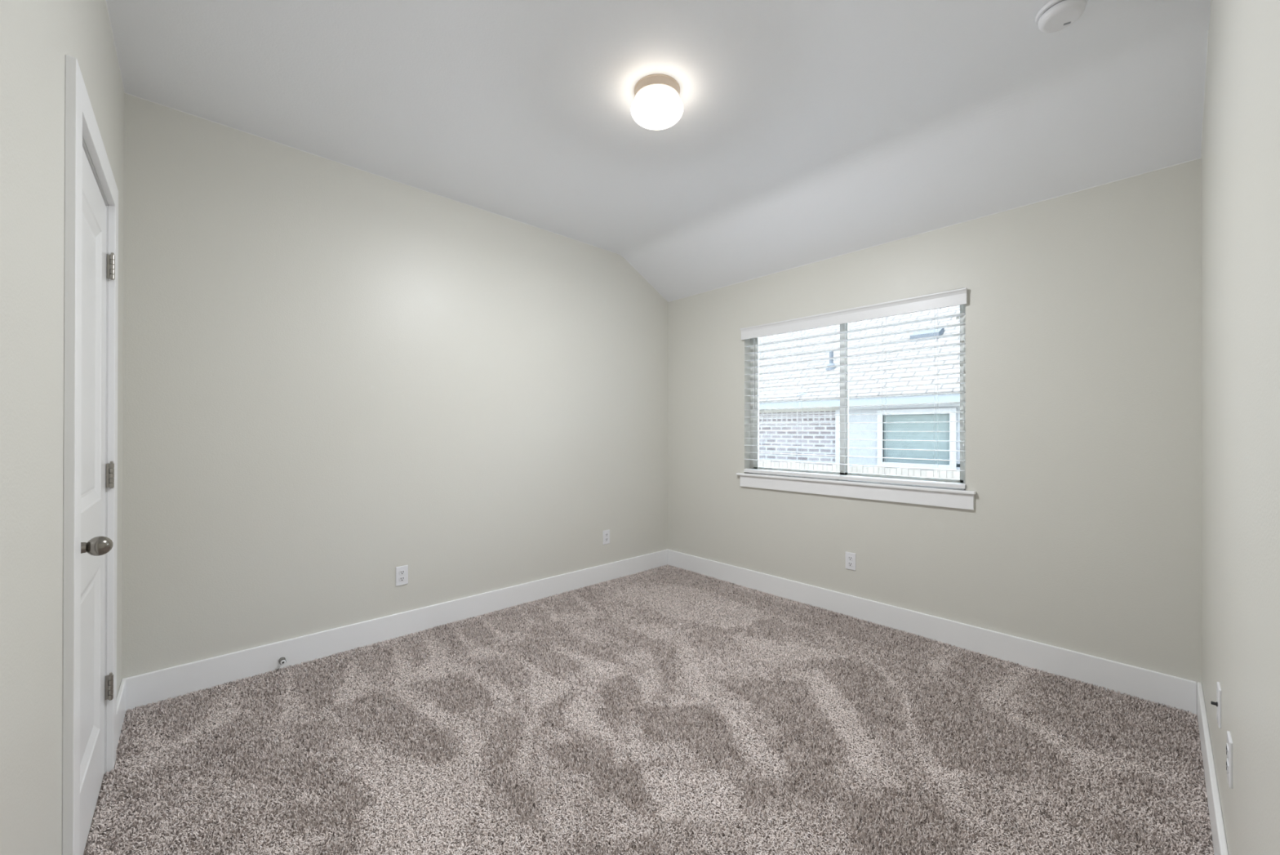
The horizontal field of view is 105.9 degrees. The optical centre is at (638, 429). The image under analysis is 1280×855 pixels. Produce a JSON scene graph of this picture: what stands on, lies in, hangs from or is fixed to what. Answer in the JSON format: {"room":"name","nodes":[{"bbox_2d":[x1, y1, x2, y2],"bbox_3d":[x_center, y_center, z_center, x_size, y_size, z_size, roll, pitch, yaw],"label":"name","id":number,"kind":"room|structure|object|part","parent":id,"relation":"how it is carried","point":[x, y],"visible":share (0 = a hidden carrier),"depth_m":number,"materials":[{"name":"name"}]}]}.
{"room":"empty bedroom","nodes":[
{"label":"empty bedroom","id":0,"kind":"room"},
{"bbox_2d":[0,0,124,854],"bbox_3d":[-1.249,-0.034,0.904,0.150,2.943,3.257,0,0,-43],"label":"wall","id":1,"kind":"structure","parent":0,"point":[36,36],"depth_m":0.97,"materials":[{"name":"paint"}]},
{"bbox_2d":[62,54,118,854],"bbox_3d":[-1.726,0.170,1.471,0.218,2.161,0.897,0,0,-43],"label":"door","id":2,"kind":"structure","parent":1,"relation":"in","point":[91,312],"depth_m":1.48,"materials":[{"name":"white paint"}]},
{"bbox_3d":[-1.710,0.218,1.484,0.035,2.052,0.712,0,0,-43],"label":"panel","id":3,"kind":"part","parent":2,"relation":"part of","materials":[{"name":"white paint"}]},
{"bbox_3d":[-1.473,0.317,1.321,0.050,0.053,0.053,0,0,-43],"label":"knob","id":4,"kind":"part","parent":2,"relation":"part of","materials":[{"name":"silver metal"}]},
{"bbox_2d":[104,0,124,93],"bbox_3d":[-1.192,-1.505,0.958,0.006,0.006,3.257,0,0,-43],"label":"trim","id":5,"kind":"structure","parent":1,"relation":"attached to","point":[104,0],"depth_m":1.88,"materials":[{"name":"white paint"}]},
{"bbox_2d":[116,679,125,748],"bbox_3d":[-2.140,1.181,1.988,0.014,0.150,0.425,0,0,-43],"label":"baseboard","id":6,"kind":"structure","parent":1,"relation":"attached to","point":[121,697],"depth_m":2.00,"materials":[{"name":"white paint"}]},
{"bbox_2d":[121,93,667,678],"bbox_3d":[-1.061,-0.028,3.393,3.800,2.943,0.150,0,0,-43],"label":"wall","id":7,"kind":"structure","parent":0,"point":[337,377],"depth_m":2.76,"materials":[{"name":"paint"}]},
{"bbox_2d":[278,656,285,664],"bbox_3d":[-1.853,1.204,2.515,0.030,0.030,0.041,0,0,-43],"label":"door stop","id":8,"kind":"object","parent":7,"relation":"attached to","point":[282,660],"visible":1,"depth_m":2.50,"materials":[{"name":"silver metal"}]},
{"bbox_2d":[124,93,644,278],"bbox_3d":[-1.008,-1.351,3.342,3.502,0.303,0.006,0,0,-43],"label":"trim","id":9,"kind":"structure","parent":7,"relation":"attached to","point":[125,93],"depth_m":2.74,"materials":[{"name":"white paint"}]},
{"bbox_2d":[121,549,667,711],"bbox_3d":[-1.007,1.185,3.330,3.500,0.150,0.014,0,0,-43],"label":"baseboard","id":10,"kind":"structure","parent":7,"relation":"attached to","point":[155,686],"depth_m":2.74,"materials":[{"name":"white paint"}]},
{"bbox_2d":[395,564,408,586],"bbox_3d":[-1.438,0.886,2.939,0.070,0.114,0.009,0,0,-43],"label":"electrical outlet","id":11,"kind":"object","parent":7,"relation":"attached to","point":[402,571],"visible":1,"depth_m":2.94,"materials":[{"name":"plastic"}]},
{"bbox_2d":[399,576,404,581],"bbox_3d":[-1.437,0.905,2.937,0.033,0.028,0.003,0,0,-43],"label":"receptacle","id":12,"kind":"object","parent":11,"relation":"attached to","point":[401,578],"depth_m":2.94,"materials":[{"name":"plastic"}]},
{"bbox_2d":[399,569,404,574],"bbox_3d":[-1.437,0.867,2.937,0.033,0.028,0.003,0,0,-43],"label":"receptacle","id":13,"kind":"object","parent":11,"relation":"attached to","point":[401,571],"depth_m":2.94,"materials":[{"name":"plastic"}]},
{"bbox_2d":[603,529,609,544],"bbox_3d":[-0.265,0.892,4.019,0.070,0.114,0.009,0,0,-43],"label":"electrical outlet","id":14,"kind":"object","parent":7,"relation":"attached to","point":[606,532],"visible":1,"depth_m":4.01,"materials":[{"name":"plastic"}]},
{"bbox_2d":[83,564,1213,854],"bbox_3d":[0.091,1.348,2.138,3.800,0.188,3.557,0,0,-43],"label":"floor","id":15,"kind":"structure","parent":0,"point":[665,597],"depth_m":1.82,"materials":[{"name":"grey carpet"}]},
{"bbox_2d":[84,564,1213,854],"bbox_3d":[0.085,1.250,2.132,3.488,0.018,3.227,0,0,-43],"label":"carpet","id":16,"kind":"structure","parent":15,"relation":"on","point":[664,573],"depth_m":1.93,"materials":[{"name":"grey carpet"}]},
{"bbox_2d":[106,0,1210,302],"bbox_3d":[0.095,-1.427,2.144,3.800,0.448,3.557,0,0,-43],"label":"ceiling","id":17,"kind":"structure","parent":0,"point":[806,131],"depth_m":2.16,"materials":[{"name":"white paint"}]},
{"bbox_2d":[631,73,683,129],"bbox_3d":[0.083,-1.432,2.139,0.233,0.138,0.233,0,0,-43],"label":"ceiling lamp","id":18,"kind":"object","parent":17,"relation":"attached to","point":[657,104],"visible":1,"depth_m":2.07,"materials":[{"name":"glass"}]},
{"bbox_2d":[1035,0,1088,33],"bbox_3d":[1.505,-1.476,1.719,0.144,0.046,0.144,0,0,27],"label":"smoke detector","id":19,"kind":"object","parent":17,"relation":"attached to","point":[1055,15],"visible":1,"depth_m":1.70,"materials":[{"name":"plastic"}]},
{"bbox_2d":[667,158,1201,682],"bbox_3d":[1.435,0.124,3.377,0.150,2.645,3.257,0,0,-43],"label":"wall","id":20,"kind":"structure","parent":0,"point":[1082,531],"depth_m":2.57,"materials":[{"name":"paint"}]},
{"bbox_2d":[845,551,855,570],"bbox_3d":[1.433,0.886,3.261,0.009,0.114,0.070,0,0,-43],"label":"electrical outlet","id":21,"kind":"object","parent":20,"relation":"attached to","point":[850,557],"visible":1,"depth_m":3.26,"materials":[{"name":"plastic"}]},
{"bbox_2d":[848,561,853,566],"bbox_3d":[1.431,0.905,3.260,0.003,0.028,0.033,0,0,-43],"label":"receptacle","id":22,"kind":"object","parent":21,"relation":"attached to","point":[850,563],"depth_m":3.26,"materials":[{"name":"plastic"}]},
{"bbox_2d":[848,555,853,560],"bbox_3d":[1.431,0.866,3.260,0.003,0.028,0.033,0,0,-43],"label":"receptacle","id":23,"kind":"object","parent":21,"relation":"attached to","point":[850,557],"depth_m":3.26,"materials":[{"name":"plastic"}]},
{"bbox_2d":[736,304,976,509],"bbox_3d":[1.409,-0.182,3.378,0.179,1.274,1.627,0,0,-43],"label":"window","id":24,"kind":"structure","parent":20,"relation":"in","point":[959,498],"depth_m":3.28,"materials":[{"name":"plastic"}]},
{"bbox_3d":[1.202,-0.236,3.670,0.020,1.116,0.748,0,0,-43],"label":"sash","id":25,"kind":"part","parent":24,"relation":"part of","materials":[{"name":"glass"}]},
{"bbox_2d":[740,287,967,488],"bbox_3d":[1.375,-0.237,3.346,0.089,1.153,1.543,0,0,-43],"label":"blind","id":26,"kind":"object","parent":24,"relation":"attached to","point":[957,296],"visible":0.97,"depth_m":3.20,"materials":[{"name":"white plastic"}]},
{"bbox_3d":[0.970,-0.210,3.804,0.065,1.055,0.001,0,0,-43],"label":"ladder cord","id":27,"kind":"part","parent":26,"relation":"part of","materials":[{"name":"white fabric"}]},
{"bbox_3d":[1.384,0.325,3.347,0.068,0.028,1.513,0,0,-43],"label":"rail","id":28,"kind":"part","parent":26,"relation":"part of","materials":[{"name":"white plastic"}]},
{"bbox_3d":[1.592,-0.211,3.129,0.065,1.055,0.001,0,0,-43],"label":"ladder cord","id":29,"kind":"part","parent":26,"relation":"part of","materials":[{"name":"white fabric"}]},
{"bbox_3d":[1.386,0.358,3.357,0.119,0.018,1.627,0,0,-43],"label":"sill","id":30,"kind":"part","parent":24,"relation":"part of","materials":[{"name":"white paint"}]},
{"bbox_3d":[1.708,-0.236,3.156,0.020,1.116,0.733,0,0,-43],"label":"sash","id":31,"kind":"part","parent":24,"relation":"part of","materials":[{"name":"glass"}]},
{"bbox_2d":[667,549,1196,714],"bbox_3d":[1.373,1.189,3.319,0.014,0.150,3.228,0,0,-43],"label":"baseboard","id":32,"kind":"structure","parent":20,"relation":"attached to","point":[1169,690],"depth_m":2.73,"materials":[{"name":"white paint"}]},
{"bbox_2d":[668,157,1200,302],"bbox_3d":[1.381,-1.198,3.329,0.006,0.006,3.257,0,0,-43],"label":"trim","id":33,"kind":"structure","parent":20,"relation":"attached to","point":[1200,157],"depth_m":2.73,"materials":[{"name":"white paint"}]},
{"bbox_2d":[1201,0,1279,854],"bbox_3d":[1.247,-0.030,0.888,3.800,2.943,0.150,0,0,-43],"label":"wall","id":34,"kind":"structure","parent":0,"point":[1241,147],"depth_m":1.04,"materials":[{"name":"paint"}]},
{"bbox_2d":[1200,0,1211,158],"bbox_3d":[1.199,-1.353,0.947,3.502,0.303,0.006,0,0,-43],"label":"trim","id":35,"kind":"structure","parent":34,"relation":"attached to","point":[1211,0],"depth_m":1.92,"materials":[{"name":"white paint"}]},
{"bbox_2d":[1196,681,1228,854],"bbox_3d":[1.190,1.183,0.946,3.500,0.150,0.014,0,0,-43],"label":"baseboard","id":36,"kind":"structure","parent":34,"relation":"attached to","point":[1220,846],"depth_m":1.57,"materials":[{"name":"white paint"}]},
{"bbox_2d":[1210,681,1221,728],"bbox_3d":[1.736,0.823,1.452,0.070,0.114,0.020,0,0,-43],"label":"cable jack","id":37,"kind":"object","parent":34,"relation":"attached to","point":[1218,703],"visible":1,"depth_m":1.43,"materials":[{"name":"plastic"}]},
{"bbox_2d":[1226,730,1232,788],"bbox_3d":[1.491,0.830,1.219,0.070,0.114,0.009,0,0,-43],"label":"electrical outlet","id":38,"kind":"object","parent":34,"relation":"attached to","point":[1229,743],"visible":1,"depth_m":1.20,"materials":[{"name":"plastic"}]},
{"bbox_2d":[1226,758,1228,773],"bbox_3d":[1.490,0.850,1.221,0.033,0.028,0.003,0,0,-43],"label":"receptacle","id":39,"kind":"object","parent":38,"relation":"attached to","point":[1227,759],"depth_m":1.21,"materials":[{"name":"plastic"}]},
{"bbox_2d":[1226,742,1228,757],"bbox_3d":[1.490,0.811,1.221,0.033,0.028,0.003,0,0,-43],"label":"receptacle","id":40,"kind":"object","parent":38,"relation":"attached to","point":[1227,744],"depth_m":1.21,"materials":[{"name":"plastic"}]},
{"label":"outside","id":41,"kind":"structure","parent":0,"visible":0},
{"bbox_3d":[7.992,1.921,10.083,18.571,0.200,24.000,0,0,-43],"label":"ground","id":42,"kind":"structure","parent":41,"visible":0},
{"bbox_2d":[759,305,959,471],"bbox_3d":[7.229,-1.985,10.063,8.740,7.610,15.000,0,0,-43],"label":"window pane","id":43,"kind":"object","parent":42,"relation":"on","point":[775,428],"visible":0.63,"depth_m":8.33,"materials":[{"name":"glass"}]},
{"bbox_3d":[4.236,0.136,7.371,0.020,0.743,0.926,0,0,-43],"label":"pane","id":44,"kind":"part","parent":43,"relation":"part of","materials":[{"name":"glass"}]},
{"bbox_2d":[910,328,944,342],"bbox_3d":[5.164,-1.681,8.643,0.300,0.310,0.460,0,0,-43],"label":"roof vent","id":45,"kind":"object","parent":43,"relation":"attached to","point":[940,331],"depth_m":8.54,"materials":[{"name":"grey metal"}]},
{"bbox_2d":[759,460,959,479],"bbox_3d":[2.841,1.144,6.697,0.060,1.324,14.000,0,0,-43],"label":"wooden fence","id":46,"kind":"object","parent":42,"relation":"on","point":[834,468],"visible":0.07,"depth_m":6.40,"materials":[{"name":"white wood"}]}
]}

